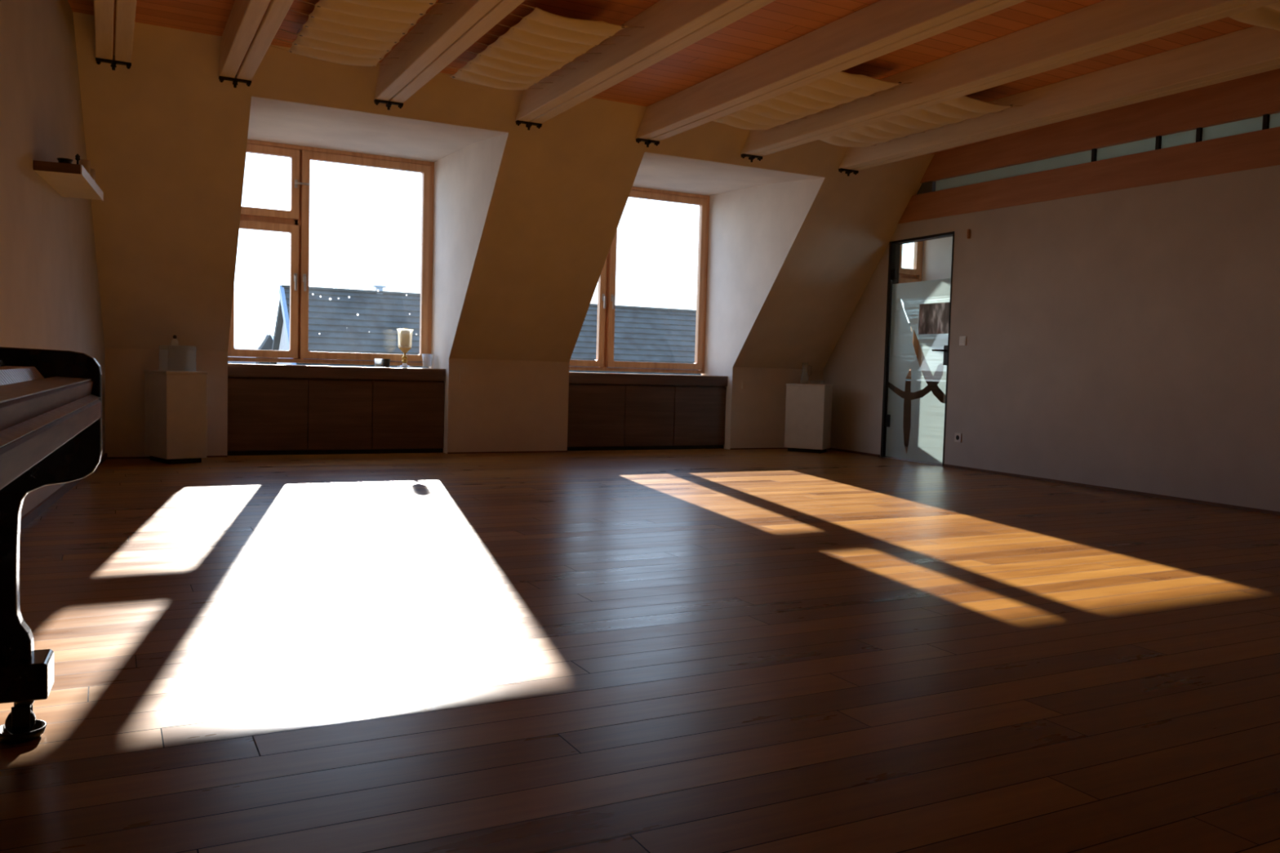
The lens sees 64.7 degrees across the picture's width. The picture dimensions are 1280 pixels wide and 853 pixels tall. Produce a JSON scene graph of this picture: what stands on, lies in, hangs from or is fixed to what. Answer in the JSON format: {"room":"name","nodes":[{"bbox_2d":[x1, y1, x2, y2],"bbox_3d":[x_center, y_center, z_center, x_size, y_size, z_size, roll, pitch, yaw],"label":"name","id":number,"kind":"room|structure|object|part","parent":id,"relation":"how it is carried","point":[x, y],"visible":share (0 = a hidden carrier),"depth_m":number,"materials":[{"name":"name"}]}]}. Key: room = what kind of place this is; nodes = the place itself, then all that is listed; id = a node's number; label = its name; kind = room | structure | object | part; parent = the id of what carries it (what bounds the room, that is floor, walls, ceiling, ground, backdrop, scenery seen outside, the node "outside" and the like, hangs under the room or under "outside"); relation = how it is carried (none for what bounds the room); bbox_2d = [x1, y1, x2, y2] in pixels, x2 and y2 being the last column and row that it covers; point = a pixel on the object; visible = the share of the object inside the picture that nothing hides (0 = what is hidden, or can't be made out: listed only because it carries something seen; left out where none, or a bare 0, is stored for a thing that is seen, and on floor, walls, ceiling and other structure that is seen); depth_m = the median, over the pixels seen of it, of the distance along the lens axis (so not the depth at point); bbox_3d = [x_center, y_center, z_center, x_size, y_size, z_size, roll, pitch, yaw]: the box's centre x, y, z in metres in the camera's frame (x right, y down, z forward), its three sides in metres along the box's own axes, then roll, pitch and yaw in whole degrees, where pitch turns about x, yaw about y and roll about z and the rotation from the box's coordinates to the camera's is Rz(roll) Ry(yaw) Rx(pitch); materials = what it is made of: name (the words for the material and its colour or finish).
{"room":"music room","nodes":[
{"label":"music room","id":0,"kind":"room"},
{"bbox_2d":[0,0,105,517],"bbox_3d":[-1.658,-0.800,1.611,0.120,2.918,14.300,0,4,-22],"label":"wall","id":1,"kind":"structure","parent":0,"point":[50,298],"depth_m":5.07,"materials":[{"name":"paint"}]},
{"bbox_2d":[20,453,106,530],"bbox_3d":[-1.599,0.640,1.627,0.014,0.045,13.100,0,4,-22],"label":"baseboard","id":2,"kind":"structure","parent":1,"relation":"attached to","point":[29,517],"depth_m":5.20,"materials":[{"name":"brown wood"}]},
{"bbox_2d":[32,157,103,200],"bbox_3d":[-2.966,-1.291,5.273,0.206,0.084,0.904,0,4,-22],"label":"wall shelf","id":3,"kind":"object","parent":1,"relation":"attached to","point":[68,180],"depth_m":5.08,"materials":[{"name":"white paint"}]},
{"bbox_3d":[-2.822,-1.293,4.965,0.072,0.036,0.072,0,4,-28],"label":"oil burner","id":4,"kind":"part","parent":3,"relation":"part of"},
{"bbox_2d":[75,154,79,164],"bbox_3d":[-2.830,-1.327,5.090,0.056,0.088,0.056,0,4,-28],"label":"candlestick","id":5,"kind":"object","parent":3,"relation":"on","point":[77,157],"visible":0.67,"depth_m":5.08,"materials":[{"name":"metal"}]},
{"bbox_2d":[79,159,90,175],"bbox_3d":[-2.878,-1.336,5.242,0.052,0.085,0.052,0,4,-28],"label":"tealight holder","id":6,"kind":"object","parent":3,"relation":"on","point":[86,163],"visible":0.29,"depth_m":5.22,"materials":[{"name":"brown wood"}]},
{"bbox_2d":[90,168,95,182],"bbox_3d":[-2.954,-1.344,5.428,0.052,0.075,0.052,0,4,-28],"label":"tealight holder","id":7,"kind":"object","parent":3,"relation":"on","point":[92,171],"visible":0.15,"depth_m":5.42,"materials":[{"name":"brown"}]},
{"bbox_2d":[72,12,952,457],"bbox_3d":[0.350,-1.184,9.287,10.500,2.918,2.326,0,4,-28],"label":"wall","id":8,"kind":"structure","parent":0,"point":[526,222],"depth_m":8.22,"materials":[{"name":"paint"}]},
{"bbox_2d":[227,139,434,366],"bbox_3d":[-2.708,-1.487,8.895,1.807,1.868,0.118,0,4,-28],"label":"window","id":9,"kind":"structure","parent":8,"relation":"in","point":[295,221],"depth_m":8.79,"materials":[{"name":"brown wood"}]},
{"bbox_3d":[-3.232,-1.166,8.657,0.584,1.148,0.055,0,4,-28],"label":"sash","id":10,"kind":"part","parent":9,"relation":"part of","materials":[{"name":"brown wood"}]},
{"bbox_3d":[-3.206,-2.085,8.604,0.584,0.590,0.055,0,4,-28],"label":"sash","id":11,"kind":"part","parent":9,"relation":"part of","materials":[{"name":"brown wood"}]},
{"bbox_3d":[-2.973,-1.247,8.731,0.026,0.150,0.045,0,4,-28],"label":"handle","id":12,"kind":"part","parent":9,"relation":"part of","materials":[{"name":"silver metal"}]},
{"bbox_3d":[-2.910,-2.086,8.703,0.113,0.070,0.045,0,4,-28],"label":"handle","id":13,"kind":"part","parent":9,"relation":"part of","materials":[{"name":"silver metal"}]},
{"bbox_3d":[-2.905,-1.248,8.767,0.026,0.150,0.045,0,4,-28],"label":"handle","id":14,"kind":"part","parent":9,"relation":"part of","materials":[{"name":"silver metal"}]},
{"bbox_3d":[-2.447,-1.488,9.048,1.127,1.790,0.055,0,4,-28],"label":"sash","id":15,"kind":"part","parent":9,"relation":"part of","materials":[{"name":"brown wood"}]},
{"bbox_2d":[227,363,445,380],"bbox_3d":[-2.627,-0.470,8.745,1.803,0.103,0.462,0,4,-28],"label":"window sill","id":16,"kind":"structure","parent":8,"relation":"attached to","point":[242,370],"depth_m":8.52,"materials":[{"name":"brown wood"}]},
{"bbox_2d":[382,359,390,367],"bbox_3d":[-2.251,-0.562,8.970,0.072,0.075,0.072,0,4,-28],"label":"pot","id":17,"kind":"object","parent":16,"relation":"on","point":[386,362],"visible":0.95,"depth_m":8.94,"materials":[{"name":"ceramic"}]},
{"bbox_2d":[396,328,413,368],"bbox_3d":[-2.090,-0.693,8.989,0.224,0.343,0.224,0,4,-28],"label":"candle holder","id":18,"kind":"object","parent":16,"relation":"on","point":[404,335],"visible":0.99,"depth_m":8.94,"materials":[{"name":"clear glass"}]},
{"bbox_3d":[-2.092,-0.607,8.994,0.052,0.090,0.052,0,4,-28],"label":"stem","id":19,"kind":"part","parent":18,"relation":"part of","materials":[{"name":"gold metal"}]},
{"bbox_2d":[398,347,411,353],"bbox_3d":[-2.090,-0.677,8.990,0.116,0.050,0.116,0,4,-28],"label":"bowl","id":20,"kind":"object","parent":18,"relation":"on","point":[404,350],"depth_m":8.96,"materials":[{"name":"glass"}]},
{"bbox_2d":[396,328,413,347],"bbox_3d":[-2.087,-0.783,8.984,0.152,0.162,0.152,0,4,-28],"label":"candle","id":21,"kind":"object","parent":18,"relation":"on","point":[404,335],"depth_m":8.93,"materials":[{"name":"white wax"}]},
{"bbox_2d":[106,447,787,458],"bbox_3d":[-1.063,0.233,9.261,6.750,0.012,0.010,0,4,-28],"label":"baseboard","id":22,"kind":"structure","parent":8,"relation":"attached to","point":[140,457],"depth_m":9.13,"materials":[{"name":"brown wood"}]},
{"bbox_2d":[568,186,710,373],"bbox_3d":[-0.091,-1.492,10.277,1.809,1.868,0.118,0,4,-28],"label":"window","id":23,"kind":"structure","parent":8,"relation":"in","point":[604,361],"depth_m":10.34,"materials":[{"name":"brown wood"}]},
{"bbox_3d":[-0.617,-1.172,10.038,0.582,1.148,0.055,0,4,-28],"label":"sash","id":24,"kind":"part","parent":23,"relation":"part of","materials":[{"name":"brown wood"}]},
{"bbox_3d":[-0.359,-1.253,10.112,0.026,0.150,0.045,0,4,-28],"label":"handle","id":25,"kind":"part","parent":23,"relation":"part of","materials":[{"name":"silver metal"}]},
{"bbox_3d":[-0.272,-1.253,10.158,0.026,0.150,0.045,0,4,-28],"label":"handle","id":26,"kind":"part","parent":23,"relation":"part of","materials":[{"name":"silver metal"}]},
{"bbox_3d":[0.180,-1.494,10.436,1.112,1.790,0.055,0,4,-28],"label":"sash","id":27,"kind":"part","parent":23,"relation":"part of","materials":[{"name":"brown wood"}]},
{"bbox_2d":[568,372,727,386],"bbox_3d":[-0.010,-0.476,10.127,1.805,0.103,0.462,0,4,-28],"label":"window sill","id":28,"kind":"structure","parent":8,"relation":"attached to","point":[574,377],"depth_m":9.91,"materials":[{"name":"brown wood"}]},
{"bbox_2d":[898,240,923,378],"bbox_3d":[2.651,-1.500,11.751,1.570,1.868,0.073,0,4,-28],"label":"window","id":29,"kind":"structure","parent":8,"relation":"in","point":[905,275],"depth_m":12.03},
{"bbox_3d":[3.150,-1.180,12.028,0.358,1.148,0.055,0,4,-28],"label":"sash","id":30,"kind":"part","parent":29,"relation":"part of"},
{"bbox_3d":[3.176,-2.099,11.975,0.358,0.590,0.055,0,4,-28],"label":"sash","id":31,"kind":"part","parent":29,"relation":"part of","materials":[{"name":"brown wood"}]},
{"bbox_2d":[905,380,939,385],"bbox_3d":[2.668,-0.510,11.540,1.736,0.045,0.462,0,4,-28],"label":"window sill","id":32,"kind":"structure","parent":8,"relation":"attached to","point":[907,382],"depth_m":11.63,"materials":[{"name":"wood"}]},
{"bbox_2d":[916,181,935,195],"bbox_3d":[2.388,-2.271,10.008,0.070,0.518,1.585,0,4,-24],"label":"trim","id":33,"kind":"structure","parent":8,"relation":"attached to","point":[928,187],"depth_m":9.33,"materials":[{"name":"brown wood"}]},
{"bbox_2d":[920,68,1279,182],"bbox_3d":[4.739,-1.936,4.735,0.102,0.548,13.150,0,4,-24],"label":"ceiling beam","id":34,"kind":"structure","parent":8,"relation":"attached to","point":[1255,95],"depth_m":7.36,"materials":[{"name":"brown wood"}]},
{"bbox_2d":[0,445,1279,852],"bbox_3d":[2.480,0.703,3.979,11.700,0.120,13.920,0,4,-28],"label":"floor","id":35,"kind":"structure","parent":0,"point":[670,651],"depth_m":2.79,"materials":[{"name":"brown wood"}]},
{"bbox_2d":[0,719,46,743],"bbox_3d":[-1.284,0.633,2.096,0.094,0.023,0.094,0,4,-24],"label":"cup","id":36,"kind":"object","parent":35,"relation":"on","point":[24,731],"depth_m":2.08,"materials":[{"name":"metal"}]},
{"bbox_2d":[0,346,102,743],"bbox_3d":[-1.113,0.061,1.344,0.607,1.262,1.550,0,4,-24],"label":"grand piano","id":37,"kind":"object","parent":35,"relation":"on","point":[51,401],"visible":1,"depth_m":2.04,"materials":[{"name":"wood"}]},
{"bbox_3d":[-1.330,0.306,2.052,0.168,0.349,0.045,0,4,-24],"label":"leg","id":38,"kind":"part","parent":37,"relation":"part of","materials":[{"name":"black wood"}]},
{"bbox_2d":[143,369,208,464],"bbox_3d":[-3.501,-0.077,7.625,0.438,0.682,0.303,5,5,44],"label":"pedestal","id":39,"kind":"object","parent":35,"relation":"on","point":[175,401],"visible":1,"depth_m":7.49,"materials":[{"name":"white paint"}]},
{"bbox_3d":[-3.492,-0.409,7.606,0.438,0.018,0.303,5,5,44],"label":"panel","id":40,"kind":"part","parent":39,"relation":"part of","materials":[{"name":"white paint"}]},
{"bbox_3d":[-3.434,-0.506,7.512,0.170,0.188,0.205,5,5,44],"label":"display case","id":41,"kind":"object","parent":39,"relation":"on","visible":0},
{"bbox_2d":[171,334,177,345],"bbox_3d":[-3.443,-0.639,7.485,0.048,0.078,0.047,0,4,-28],"label":"figurine","id":42,"kind":"object","parent":41,"relation":"on","point":[175,342],"visible":1,"depth_m":7.47,"materials":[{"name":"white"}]},
{"bbox_2d":[226,376,444,455],"bbox_3d":[-2.627,-0.096,8.747,1.803,0.640,0.382,0,4,-28],"label":"base cabinet","id":43,"kind":"object","parent":35,"relation":"on","point":[267,415],"visible":0.85,"depth_m":8.55,"materials":[{"name":"brown wood"}]},
{"bbox_3d":[-3.060,-0.098,8.314,0.628,0.588,0.022,0,4,-28],"label":"door","id":44,"kind":"part","parent":43,"relation":"part of","materials":[{"name":"brown wood"}]},
{"bbox_3d":[-2.543,-0.099,8.587,0.528,0.588,0.022,0,4,-28],"label":"door","id":45,"kind":"part","parent":43,"relation":"part of","materials":[{"name":"brown wood"}]},
{"bbox_3d":[-2.027,-0.100,8.860,0.629,0.588,0.022,0,4,-28],"label":"door","id":46,"kind":"part","parent":43,"relation":"part of","materials":[{"name":"brown wood"}]},
{"bbox_2d":[567,382,725,450],"bbox_3d":[-0.010,-0.102,10.130,1.805,0.640,0.382,0,4,-28],"label":"base cabinet","id":47,"kind":"object","parent":35,"relation":"on","point":[602,416],"visible":0.87,"depth_m":9.95,"materials":[{"name":"brown wood"}]},
{"bbox_3d":[-0.438,-0.103,9.699,0.641,0.588,0.022,0,4,-28],"label":"door","id":48,"kind":"part","parent":47,"relation":"part of","materials":[{"name":"brown wood"}]},
{"bbox_3d":[0.094,-0.104,9.980,0.549,0.588,0.022,0,4,-28],"label":"door","id":49,"kind":"part","parent":47,"relation":"part of","materials":[{"name":"brown wood"}]},
{"bbox_3d":[0.606,-0.105,10.251,0.597,0.588,0.022,0,4,-28],"label":"door","id":50,"kind":"part","parent":47,"relation":"part of","materials":[{"name":"brown wood"}]},
{"bbox_2d":[784,383,833,453],"bbox_3d":[1.717,-0.087,10.312,0.408,0.688,0.298,3,4,26],"label":"pedestal","id":51,"kind":"object","parent":35,"relation":"on","point":[808,409],"visible":1,"depth_m":10.19,"materials":[{"name":"white paint"}]},
{"bbox_3d":[1.727,-0.422,10.292,0.408,0.018,0.298,3,4,26],"label":"panel","id":52,"kind":"part","parent":51,"relation":"part of","materials":[{"name":"white paint"}]},
{"bbox_2d":[893,384,943,445],"bbox_3d":[2.667,-0.137,11.543,1.736,0.700,0.380,0,4,-28],"label":"base cabinet","id":53,"kind":"object","parent":35,"relation":"on","point":[936,391],"visible":0.02,"depth_m":11.54,"materials":[{"name":"brown wood"}]},
{"bbox_2d":[67,0,1254,154],"bbox_3d":[3.004,-2.168,2.975,11.700,0.120,12.027,0,4,-28],"label":"ceiling","id":54,"kind":"structure","parent":0,"point":[778,23],"depth_m":6.05,"materials":[{"name":"brown wood"}]},
{"bbox_2d":[93,0,137,70],"bbox_3d":[-0.535,-1.965,1.106,0.196,0.271,11.703,0,4,-28],"label":"ceiling beam","id":55,"kind":"structure","parent":54,"relation":"attached to","point":[114,20],"depth_m":5.66,"materials":[{"name":"brown wood"}]},
{"bbox_2d":[218,0,293,88],"bbox_3d":[0.085,-1.966,1.434,0.196,0.271,11.703,0,4,-28],"label":"ceiling beam","id":56,"kind":"structure","parent":54,"relation":"attached to","point":[251,26],"depth_m":5.77,"materials":[{"name":"brown wood"}]},
{"bbox_2d":[270,0,453,66],"bbox_3d":[-1.621,-2.267,5.729,0.804,0.069,1.510,0,4,-28],"label":"acoustic panel","id":57,"kind":"object","parent":56,"relation":"attached to","point":[355,33],"visible":1,"depth_m":5.74,"materials":[{"name":"fabric"}]},
{"bbox_2d":[373,0,524,110],"bbox_3d":[0.967,-1.968,1.900,0.196,0.271,11.703,0,4,-28],"label":"ceiling beam","id":58,"kind":"structure","parent":54,"relation":"attached to","point":[461,24],"depth_m":5.88,"materials":[{"name":"brown wood"}]},
{"bbox_2d":[438,3,644,89],"bbox_3d":[-0.700,-2.265,6.170,0.848,0.070,1.530,0,4,-28],"label":"acoustic panel","id":59,"kind":"object","parent":58,"relation":"attached to","point":[542,42],"visible":0.98,"depth_m":6.03,"materials":[{"name":"fabric"}]},
{"bbox_2d":[515,0,775,130],"bbox_3d":[1.888,-1.970,2.386,0.196,0.271,11.703,0,4,-28],"label":"ceiling beam","id":60,"kind":"structure","parent":54,"relation":"attached to","point":[670,26],"depth_m":5.90,"materials":[{"name":"brown wood"}]},
{"bbox_2d":[635,0,1026,147],"bbox_3d":[2.777,-1.972,2.856,0.196,0.271,11.703,0,4,-28],"label":"ceiling beam","id":61,"kind":"structure","parent":54,"relation":"attached to","point":[883,27],"depth_m":6.00,"materials":[{"name":"brown wood"}]},
{"bbox_2d":[740,0,1279,162],"bbox_3d":[3.651,-1.974,3.317,0.196,0.271,11.703,0,4,-28],"label":"ceiling beam","id":62,"kind":"structure","parent":54,"relation":"attached to","point":[1106,26],"depth_m":5.92,"materials":[{"name":"brown wood"}]},
{"bbox_2d":[712,71,912,129],"bbox_3d":[1.086,-2.269,7.113,0.794,0.071,1.530,0,4,-28],"label":"acoustic panel","id":63,"kind":"object","parent":62,"relation":"attached to","point":[828,92],"visible":0.8,"depth_m":6.97,"materials":[{"name":"fabric"}]},
{"bbox_2d":[819,96,1022,147],"bbox_3d":[1.967,-2.272,7.601,0.832,0.071,1.570,0,4,-28],"label":"acoustic panel","id":64,"kind":"object","parent":62,"relation":"attached to","point":[957,110],"visible":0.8,"depth_m":7.47,"materials":[{"name":"fabric"}]},
{"bbox_2d":[1228,1,1279,31],"bbox_3d":[3.555,-2.054,4.597,0.832,0.071,1.560,0,4,-28],"label":"acoustic panel","id":65,"kind":"object","parent":62,"relation":"attached to","point":[1268,16],"visible":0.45,"depth_m":5.14,"materials":[{"name":"fabric"}]},
{"bbox_2d":[838,26,1279,176],"bbox_3d":[4.558,-1.976,3.797,0.196,0.271,11.703,0,4,-28],"label":"ceiling beam","id":66,"kind":"structure","parent":54,"relation":"attached to","point":[1255,50],"depth_m":6.56,"materials":[{"name":"brown wood"}]},
{"bbox_2d":[822,164,1279,511],"bbox_3d":[4.699,-0.480,4.819,0.100,2.269,13.150,0,4,-24],"label":"wall","id":67,"kind":"structure","parent":0,"point":[1126,339],"depth_m":7.46,"materials":[{"name":"paint"}]},
{"bbox_2d":[880,231,954,466],"bbox_3d":[2.594,-0.715,9.443,0.159,2.090,0.910,0,4,-24],"label":"door","id":68,"kind":"structure","parent":67,"relation":"in","point":[926,442],"depth_m":9.51,"materials":[{"name":"clear glass"}]},
{"bbox_2d":[918,302,949,334],"bbox_3d":[2.685,-0.984,9.224,0.002,0.277,0.424,0,4,-24],"label":"print","id":69,"kind":"object","parent":68,"relation":"attached to","point":[934,318],"visible":1,"depth_m":9.22},
{"bbox_3d":[2.692,-0.683,9.106,0.066,0.019,0.131,0,4,-28],"label":"handle","id":70,"kind":"part","parent":68,"relation":"part of","materials":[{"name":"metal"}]},
{"bbox_3d":[2.757,-0.638,9.078,0.032,0.178,0.063,0,4,-24],"label":"lock plate","id":71,"kind":"part","parent":68,"relation":"part of","materials":[{"name":"metal"}]},
{"bbox_2d":[954,432,961,442],"bbox_3d":[2.800,0.098,8.906,0.012,0.080,0.080,0,4,-24],"label":"power socket","id":72,"kind":"object","parent":67,"relation":"attached to","point":[957,437],"visible":1,"depth_m":8.90,"materials":[{"name":"white plastic"}]},
{"bbox_2d":[959,336,966,345],"bbox_3d":[2.824,-0.750,8.854,0.014,0.080,0.080,0,4,-24],"label":"light switch","id":73,"kind":"object","parent":67,"relation":"attached to","point":[962,340],"visible":1,"depth_m":8.84,"materials":[{"name":"white plastic"}]},
{"bbox_2d":[967,229,970,238],"bbox_3d":[2.854,-1.672,8.782,0.022,0.080,0.018,0,4,-24],"label":"wall hook","id":74,"kind":"object","parent":67,"relation":"attached to","point":[968,230],"visible":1,"depth_m":8.77,"materials":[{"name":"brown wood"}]},
{"bbox_2d":[826,447,1279,515],"bbox_3d":[4.606,0.640,4.883,0.012,0.022,13.100,0,4,-24],"label":"baseboard","id":75,"kind":"structure","parent":67,"relation":"attached to","point":[1202,502],"depth_m":7.45,"materials":[{"name":"brown wood"}]},
{"bbox_2d":[897,126,1279,223],"bbox_3d":[4.725,-1.618,4.751,0.112,0.517,13.150,0,4,-24],"label":"wall beam","id":76,"kind":"structure","parent":67,"relation":"attached to","point":[1258,148],"depth_m":7.45,"materials":[{"name":"brown wood"}]},
{"bbox_2d":[935,112,1279,191],"bbox_3d":[5.049,-1.702,4.040,0.055,0.386,11.476,0,4,-24],"label":"window","id":77,"kind":"structure","parent":67,"relation":"in","point":[1266,121],"depth_m":7.42,"materials":[{"name":"clear glass"}]},
{"bbox_3d":[3.071,-2.118,8.449,0.008,0.172,1.776,0,4,-24],"label":"pane","id":78,"kind":"part","parent":77,"relation":"part of","materials":[{"name":"clear glass"}]},
{"bbox_3d":[3.551,-2.018,7.379,0.008,0.198,0.531,0,4,-24],"label":"pane","id":79,"kind":"part","parent":77,"relation":"part of","materials":[{"name":"clear glass"}]},
{"bbox_3d":[3.729,-1.981,6.983,0.008,0.203,0.291,0,4,-24],"label":"pane","id":80,"kind":"part","parent":77,"relation":"part of","materials":[{"name":"clear glass"}]},
{"bbox_3d":[3.888,-1.948,6.629,0.008,0.200,0.441,0,4,-24],"label":"pane","id":81,"kind":"part","parent":77,"relation":"part of","materials":[{"name":"clear glass"}]},
{"bbox_3d":[4.241,-1.875,5.842,0.008,0.183,1.241,0,4,-24],"label":"pane","id":82,"kind":"part","parent":77,"relation":"part of","materials":[{"name":"clear glass"}]},
{"label":"outside","id":83,"kind":"structure","parent":0,"visible":0},
{"bbox_3d":[-17.394,4.071,75.764,200.000,0.200,130.600,0,4,-28],"label":"ground","id":84,"kind":"structure","parent":83,"visible":0},
{"bbox_2d":[227,345,259,364],"bbox_3d":[-25.082,0.241,54.764,10.800,9.420,6.000,0,4,-28],"label":"house","id":85,"kind":"structure","parent":84,"relation":"on","point":[256,348],"depth_m":55.41,"materials":[{"name":"white"}]},
{"bbox_2d":[256,334,273,364],"bbox_3d":[-13.408,1.544,36.094,0.500,9.620,0.800,0,4,-28],"label":"tower","id":86,"kind":"structure","parent":84,"relation":"on","point":[267,344],"depth_m":35.53,"materials":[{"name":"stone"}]},
{"bbox_2d":[269,284,911,380],"bbox_3d":[5.546,1.336,37.004,35.730,11.000,9.947,0,4,-28],"label":"neighboring roof","id":87,"kind":"structure","parent":84,"relation":"on","point":[340,320],"depth_m":29.36,"materials":[{"name":"tile"}]},
{"bbox_2d":[373,285,386,293],"bbox_3d":[-7.654,-3.978,29.696,0.320,0.300,0.250,0,4,-28],"label":"chimney pot","id":88,"kind":"object","parent":87,"relation":"on","point":[379,289],"depth_m":29.60,"materials":[{"name":"metal"}]}
]}

